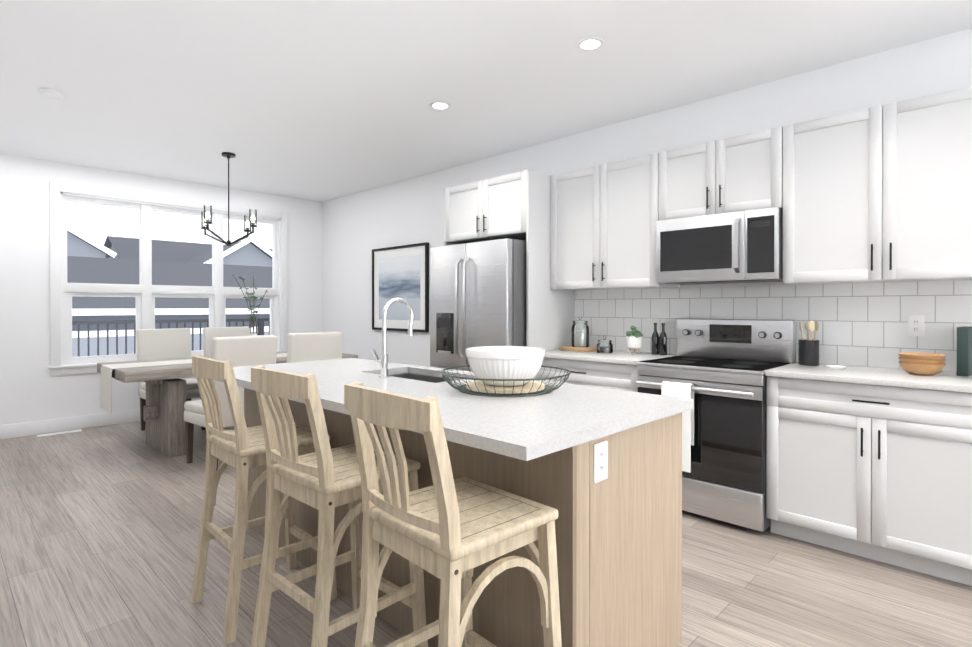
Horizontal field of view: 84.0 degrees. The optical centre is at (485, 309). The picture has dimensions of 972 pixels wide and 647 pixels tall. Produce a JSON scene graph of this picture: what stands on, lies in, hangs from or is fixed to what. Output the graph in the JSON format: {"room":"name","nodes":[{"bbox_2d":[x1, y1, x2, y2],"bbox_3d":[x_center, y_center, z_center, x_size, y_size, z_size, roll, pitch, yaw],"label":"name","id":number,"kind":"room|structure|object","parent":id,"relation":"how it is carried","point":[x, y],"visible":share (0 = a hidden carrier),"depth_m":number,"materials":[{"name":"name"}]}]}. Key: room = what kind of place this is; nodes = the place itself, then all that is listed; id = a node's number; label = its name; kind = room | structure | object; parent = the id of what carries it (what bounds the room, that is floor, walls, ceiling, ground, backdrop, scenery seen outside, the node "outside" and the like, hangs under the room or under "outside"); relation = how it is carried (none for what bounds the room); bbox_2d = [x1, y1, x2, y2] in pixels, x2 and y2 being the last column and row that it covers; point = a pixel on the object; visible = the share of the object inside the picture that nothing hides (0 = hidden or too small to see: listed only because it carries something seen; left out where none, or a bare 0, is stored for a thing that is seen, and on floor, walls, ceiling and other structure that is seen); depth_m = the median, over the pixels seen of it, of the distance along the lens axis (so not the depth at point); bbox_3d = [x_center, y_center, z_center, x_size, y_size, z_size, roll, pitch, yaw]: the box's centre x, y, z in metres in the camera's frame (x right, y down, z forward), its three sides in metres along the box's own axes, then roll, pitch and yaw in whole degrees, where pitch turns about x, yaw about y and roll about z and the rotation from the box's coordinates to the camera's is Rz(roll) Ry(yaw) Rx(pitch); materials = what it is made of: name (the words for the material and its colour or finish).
{"room":"dining room and kitchen","nodes":[
{"label":"dining room and kitchen","id":0,"kind":"room"},
{"bbox_2d":[0,153,323,424],"bbox_3d":[-4.630,-0.129,5.313,0.160,2.740,6.480,0,0,44],"label":"wall","id":1,"kind":"structure","parent":0,"point":[28,392],"depth_m":5.43,"materials":[{"name":"white paint"}]},
{"bbox_2d":[0,409,139,438],"bbox_3d":[-4.554,1.173,5.267,0.020,0.134,6.488,0,0,44],"label":"baseboard","id":2,"kind":"structure","parent":1,"relation":"attached to","point":[52,425],"depth_m":5.52,"materials":[{"name":"white"}]},
{"bbox_2d":[48,182,287,375],"bbox_3d":[-3.559,-0.315,6.364,0.185,1.950,2.530,0,0,44],"label":"window","id":3,"kind":"structure","parent":1,"relation":"in","point":[144,292],"depth_m":6.06,"materials":[{"name":"white wood"}]},
{"bbox_2d":[0,421,971,646],"bbox_3d":[-0.918,1.309,1.700,10.530,0.100,6.720,0,0,44],"label":"floor","id":4,"kind":"structure","parent":0,"point":[99,531],"depth_m":2.53,"materials":[{"name":"brown wood"}]},
{"bbox_2d":[36,429,81,436],"bbox_3d":[-4.274,1.235,5.413,0.100,0.008,0.350,0,0,44],"label":"floor vent","id":5,"kind":"object","parent":4,"relation":"in","point":[58,433],"visible":1,"depth_m":5.39,"materials":[{"name":"white metal"}]},
{"bbox_2d":[136,328,205,430],"bbox_3d":[-3.252,0.719,5.593,0.581,1.039,0.500,0,0,43],"label":"dining chair","id":6,"kind":"object","parent":4,"relation":"on","point":[163,343],"visible":0.58,"depth_m":5.64,"materials":[{"name":"beige fabric"}]},
{"bbox_2d":[203,326,249,355],"bbox_3d":[-2.832,0.716,6.080,0.500,1.039,0.581,0,0,-43],"label":"dining chair","id":7,"kind":"object","parent":4,"relation":"on","point":[209,333],"visible":0.08,"depth_m":6.15,"materials":[{"name":"beige fabric"}]},
{"bbox_2d":[97,351,357,457],"bbox_3d":[-2.430,0.858,5.282,1.000,0.764,2.089,0,0,44],"label":"dining table","id":8,"kind":"object","parent":4,"relation":"on","point":[163,413],"visible":0.44,"depth_m":4.60,"materials":[{"name":"brown wood"}]},
{"bbox_2d":[100,353,286,413],"bbox_3d":[-2.430,0.653,5.281,0.400,0.364,2.147,0,0,44],"label":"table runner","id":9,"kind":"object","parent":8,"relation":"on","point":[106,389],"visible":0.46,"depth_m":4.59,"materials":[{"name":"white fabric"}]},
{"bbox_2d":[232,275,267,335],"bbox_3d":[-2.384,0.059,5.395,0.353,0.819,0.310,0,0,44],"label":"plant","id":10,"kind":"object","parent":9,"relation":"on","point":[252,319],"visible":0.71,"depth_m":5.40,"materials":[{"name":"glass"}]},
{"bbox_2d":[184,335,276,471],"bbox_3d":[-2.080,0.725,4.401,0.581,1.039,0.500,0,0,39],"label":"dining chair","id":11,"kind":"object","parent":4,"relation":"on","point":[237,351],"visible":0.5,"depth_m":4.22,"materials":[{"name":"white fabric"}]},
{"bbox_2d":[191,354,336,643],"bbox_3d":[-0.969,0.724,2.326,0.487,1.068,0.426,0,0,-45],"label":"stool","id":12,"kind":"object","parent":4,"relation":"on","point":[240,449],"visible":0.75,"depth_m":2.17,"materials":[{"name":"brown wood"}]},
{"bbox_2d":[287,331,342,362],"bbox_3d":[-1.704,0.721,5.073,0.500,1.039,0.581,0,0,-43],"label":"dining chair","id":13,"kind":"object","parent":4,"relation":"on","point":[309,346],"visible":0.17,"depth_m":4.84,"materials":[{"name":"beige fabric"}]},
{"bbox_2d":[251,365,427,646],"bbox_3d":[-0.528,0.726,1.903,0.426,1.068,0.487,0,0,43],"label":"stool","id":14,"kind":"object","parent":4,"relation":"on","point":[324,478],"visible":0.83,"depth_m":1.78,"materials":[{"name":"brown wood"}]},
{"bbox_2d":[344,381,561,646],"bbox_3d":[-0.096,0.728,1.475,0.487,1.068,0.426,0,0,-43],"label":"stool","id":15,"kind":"object","parent":4,"relation":"on","point":[448,530],"visible":1,"depth_m":1.37,"materials":[{"name":"brown wood"}]},
{"bbox_2d":[244,370,685,646],"bbox_3d":[-0.335,0.812,2.603,2.320,0.884,0.710,0,0,44],"label":"kitchen island","id":16,"kind":"object","parent":4,"relation":"on","point":[618,531],"depth_m":1.78,"materials":[{"name":"brown wood"}]},
{"bbox_2d":[216,362,643,461],"bbox_3d":[-0.548,0.353,2.382,2.380,0.036,0.580,0,0,44],"label":"island countertop","id":17,"kind":"structure","parent":16,"relation":"on","point":[525,429],"depth_m":1.77,"materials":[{"name":"white stone"}]},
{"bbox_2d":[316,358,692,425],"bbox_3d":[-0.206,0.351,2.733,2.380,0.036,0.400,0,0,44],"label":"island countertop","id":18,"kind":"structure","parent":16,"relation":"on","point":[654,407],"depth_m":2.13,"materials":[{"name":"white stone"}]},
{"bbox_2d":[372,297,413,378],"bbox_3d":[-0.459,0.135,2.710,0.086,0.396,0.217,0,0,44],"label":"faucet","id":19,"kind":"object","parent":18,"relation":"on","point":[383,361],"visible":1,"depth_m":2.64,"materials":[{"name":"silver metal"}]},
{"bbox_2d":[441,365,570,396],"bbox_3d":[0.082,0.296,2.284,0.548,0.078,0.548,0,0,44],"label":"wire basket","id":20,"kind":"object","parent":18,"relation":"on","point":[471,392],"visible":0.69,"depth_m":2.13,"materials":[{"name":"grey metal"}]},
{"bbox_2d":[466,380,544,393],"bbox_3d":[0.082,0.321,2.284,0.330,0.015,0.330,0,0,44],"label":"serving board","id":21,"kind":"object","parent":20,"relation":"in","point":[505,390],"visible":0.62,"depth_m":2.18,"materials":[{"name":"brown wood"}]},
{"bbox_2d":[466,346,544,386],"bbox_3d":[0.082,0.238,2.284,0.336,0.147,0.336,0,0,44],"label":"ribbed bowl","id":22,"kind":"object","parent":21,"relation":"on","point":[504,362],"visible":0.96,"depth_m":2.17,"materials":[{"name":"white ceramic"}]},
{"bbox_2d":[594,441,607,482],"bbox_3d":[0.348,0.460,1.634,0.008,0.116,0.072,0,0,44],"label":"outlet","id":23,"kind":"object","parent":16,"relation":"attached to","point":[600,461],"visible":1,"depth_m":1.63,"materials":[{"name":"white plastic"}]},
{"bbox_2d":[430,238,525,371],"bbox_3d":[0.086,0.351,4.629,0.902,1.784,0.858,0,0,44],"label":"refrigerator","id":24,"kind":"object","parent":4,"relation":"on","point":[477,294],"visible":0.48,"depth_m":4.29,"materials":[{"name":"silver metal"}]},
{"bbox_2d":[444,169,574,350],"bbox_3d":[0.177,0.078,4.722,0.990,2.329,0.651,0,0,44],"label":"surround","id":25,"kind":"object","parent":4,"relation":"on","point":[516,205],"visible":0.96,"depth_m":4.34,"materials":[{"name":"grey wood"}]},
{"bbox_2d":[534,357,639,391],"bbox_3d":[0.879,0.802,4.064,0.935,0.890,0.618,0,0,44],"label":"base cabinet","id":26,"kind":"object","parent":4,"relation":"on","point":[584,373],"depth_m":3.76,"materials":[{"name":"grey wood"}]},
{"bbox_2d":[544,349,675,364],"bbox_3d":[0.871,0.342,4.052,0.936,0.030,0.643,0,0,44],"label":"countertop","id":27,"kind":"structure","parent":26,"relation":"on","point":[617,357],"depth_m":3.87,"materials":[{"name":"white stone"}]},
{"bbox_2d":[559,346,596,351],"bbox_3d":[0.757,0.311,4.336,0.280,0.028,0.200,0,0,44],"label":"cutting board","id":28,"kind":"object","parent":27,"relation":"on","point":[582,349],"visible":0.69,"depth_m":4.26,"materials":[{"name":"brown wood"}]},
{"bbox_2d":[571,317,588,346],"bbox_3d":[0.757,0.175,4.335,0.140,0.242,0.140,0,0,44],"label":"jar","id":29,"kind":"object","parent":28,"relation":"on","point":[579,338],"visible":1,"depth_m":4.29,"materials":[{"name":"clear glass"}]},
{"bbox_2d":[597,336,612,352],"bbox_3d":[0.901,0.260,4.097,0.120,0.132,0.120,0,0,44],"label":"jar","id":30,"kind":"object","parent":27,"relation":"on","point":[604,349],"visible":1,"depth_m":4.07,"materials":[{"name":"clear glass"}]},
{"bbox_2d":[626,325,642,353],"bbox_3d":[1.101,0.221,4.006,0.124,0.210,0.135,0,0,44],"label":"herb pot","id":31,"kind":"object","parent":27,"relation":"on","point":[634,340],"visible":1,"depth_m":3.97,"materials":[{"name":"white ceramic"}]},
{"bbox_2d":[651,323,658,354],"bbox_3d":[1.242,0.211,3.960,0.056,0.232,0.056,0,0,44],"label":"bottle","id":32,"kind":"object","parent":27,"relation":"on","point":[655,343],"visible":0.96,"depth_m":3.94,"materials":[{"name":"black glass"}]},
{"bbox_2d":[659,323,666,354],"bbox_3d":[1.282,0.211,3.907,0.056,0.232,0.056,0,0,44],"label":"bottle","id":33,"kind":"object","parent":27,"relation":"on","point":[663,343],"visible":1,"depth_m":3.89,"materials":[{"name":"black glass"}]},
{"bbox_2d":[636,319,795,531],"bbox_3d":[1.445,0.643,3.425,0.756,1.155,0.707,0,0,44],"label":"range","id":34,"kind":"object","parent":4,"relation":"on","point":[722,366],"visible":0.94,"depth_m":3.17,"materials":[{"name":"silver metal"}]},
{"bbox_2d":[661,381,693,472],"bbox_3d":[1.147,0.693,3.236,0.180,0.517,0.052,0,0,44],"label":"towel","id":35,"kind":"object","parent":34,"relation":"hanging from","point":[677,389],"visible":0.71,"depth_m":3.18,"materials":[{"name":"white fabric"}]},
{"bbox_2d":[766,377,971,585],"bbox_3d":[2.105,0.808,2.868,0.957,0.890,0.618,0,0,44],"label":"base cabinet","id":36,"kind":"object","parent":4,"relation":"on","point":[874,463],"depth_m":2.64,"materials":[{"name":"white wood"}]},
{"bbox_2d":[765,362,971,392],"bbox_3d":[2.450,0.350,2.512,1.948,0.030,0.643,0,0,44],"label":"countertop","id":37,"kind":"structure","parent":36,"relation":"on","point":[944,381],"depth_m":2.72,"materials":[{"name":"white stone"}]},
{"bbox_2d":[798,320,819,365],"bbox_3d":[1.937,0.197,3.240,0.112,0.267,0.112,0,0,44],"label":"utensil crock","id":38,"kind":"object","parent":37,"relation":"on","point":[808,351],"visible":1,"depth_m":3.20,"materials":[{"name":"black ceramic"}]},
{"bbox_2d":[826,365,846,369],"bbox_3d":[1.961,0.322,3.022,0.100,0.019,0.100,0,0,44],"label":"dish","id":39,"kind":"object","parent":37,"relation":"on","point":[837,367],"visible":1,"depth_m":3.00,"materials":[{"name":"white ceramic"}]},
{"bbox_2d":[898,353,946,375],"bbox_3d":[2.247,0.280,2.784,0.196,0.105,0.196,0,0,44],"label":"bowls","id":40,"kind":"object","parent":37,"relation":"on","point":[928,364],"visible":1,"depth_m":2.73,"materials":[{"name":"brown wood"}]},
{"bbox_2d":[957,327,971,375],"bbox_3d":[2.465,0.210,2.775,0.170,0.245,0.045,0,0,-40],"label":"book","id":41,"kind":"object","parent":37,"relation":"on","point":[964,351],"visible":1,"depth_m":2.72,"materials":[{"name":"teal paper"}]},
{"bbox_2d":[0,0,971,201],"bbox_3d":[-0.918,-1.531,1.686,10.530,0.100,6.720,0,0,44],"label":"ceiling","id":42,"kind":"structure","parent":0,"point":[320,100],"depth_m":3.37,"materials":[{"name":"white paint"}]},
{"bbox_2d":[39,88,62,98],"bbox_3d":[-2.969,-1.471,3.687,0.132,0.038,0.132,0,0,44],"label":"smoke detector","id":43,"kind":"object","parent":42,"relation":"attached to","point":[49,93],"visible":1,"depth_m":3.65,"materials":[{"name":"white plastic"}]},
{"bbox_2d":[201,152,256,245],"bbox_3d":[-2.471,-1.056,5.187,0.454,0.884,0.454,0,0,-31],"label":"chandelier","id":44,"kind":"object","parent":42,"relation":"hanging from","point":[208,220],"visible":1,"depth_m":5.16,"materials":[{"name":"black metal"}]},
{"bbox_2d":[429,101,450,109],"bbox_3d":[-0.334,-1.489,3.938,0.151,0.006,0.151,0,0,44],"label":"recessed light","id":45,"kind":"object","parent":42,"relation":"in","point":[438,105],"depth_m":3.93,"materials":[{"name":"white plastic"}]},
{"bbox_2d":[576,37,603,50],"bbox_3d":[0.582,-1.484,3.016,0.151,0.006,0.151,0,0,44],"label":"recessed light","id":46,"kind":"object","parent":42,"relation":"in","point":[589,43],"depth_m":3.00,"materials":[{"name":"white"}]},
{"bbox_2d":[320,28,971,366],"bbox_3d":[1.393,-0.123,4.062,10.530,2.740,0.100,0,0,44],"label":"wall","id":47,"kind":"structure","parent":0,"point":[332,244],"depth_m":4.44,"materials":[{"name":"white paint"}]},
{"bbox_2d":[372,242,428,331],"bbox_3d":[-1.021,-0.250,6.320,1.060,0.990,0.034,0,0,44],"label":"picture frame","id":48,"kind":"object","parent":47,"relation":"attached to","point":[402,271],"visible":1,"depth_m":6.28,"materials":[{"name":"black metal"}]},
{"bbox_2d":[550,151,679,289],"bbox_3d":[0.992,-0.623,4.135,0.987,0.920,0.348,0,0,44],"label":"upper cabinet","id":49,"kind":"object","parent":47,"relation":"attached to","point":[604,218],"depth_m":3.99,"materials":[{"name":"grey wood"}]},
{"bbox_2d":[666,126,785,219],"bbox_3d":[1.580,-0.843,3.560,0.774,0.475,0.348,0,0,44],"label":"upper cabinet","id":50,"kind":"object","parent":47,"relation":"attached to","point":[744,172],"depth_m":3.38,"materials":[{"name":"grey wood"}]},
{"bbox_2d":[656,207,782,284],"bbox_3d":[1.547,-0.390,3.524,0.756,0.424,0.449,0,0,44],"label":"microwave","id":51,"kind":"object","parent":50,"relation":"attached to","point":[746,246],"visible":1,"depth_m":3.36,"materials":[{"name":"silver metal"}]},
{"bbox_2d":[575,280,971,371],"bbox_3d":[2.063,0.086,3.331,3.648,0.488,0.008,0,0,44],"label":"backsplash","id":52,"kind":"structure","parent":47,"relation":"attached to","point":[863,324],"depth_m":3.31,"materials":[{"name":"tile"}]},
{"bbox_2d":[908,315,923,335],"bbox_3d":[2.389,0.088,3.001,0.072,0.116,0.008,0,0,44],"label":"outlet","id":53,"kind":"object","parent":52,"relation":"attached to","point":[915,325],"visible":1,"depth_m":3.00,"materials":[{"name":"white plastic"}]},
{"bbox_2d":[783,86,971,284],"bbox_3d":[2.200,-0.617,2.956,1.078,0.920,0.348,0,0,44],"label":"upper cabinet","id":54,"kind":"object","parent":47,"relation":"attached to","point":[879,194],"depth_m":2.83,"materials":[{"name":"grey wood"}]},
{"label":"outside","id":55,"kind":"structure","parent":0,"visible":0},
{"bbox_2d":[67,224,271,356],"bbox_3d":[-21.712,-1.059,42.003,70.400,10.618,110.000,0,0,44],"label":"houses","id":56,"kind":"structure","parent":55,"point":[113,260],"depth_m":19.52,"materials":[{"name":"white"}]},
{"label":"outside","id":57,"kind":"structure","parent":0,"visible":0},
{"bbox_2d":[72,318,269,356],"bbox_3d":[-4.454,0.795,7.368,2.430,1.270,6.500,0,0,44],"label":"railing","id":58,"kind":"object","parent":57,"point":[260,326],"depth_m":8.17,"materials":[{"name":"grey metal"}]}
]}

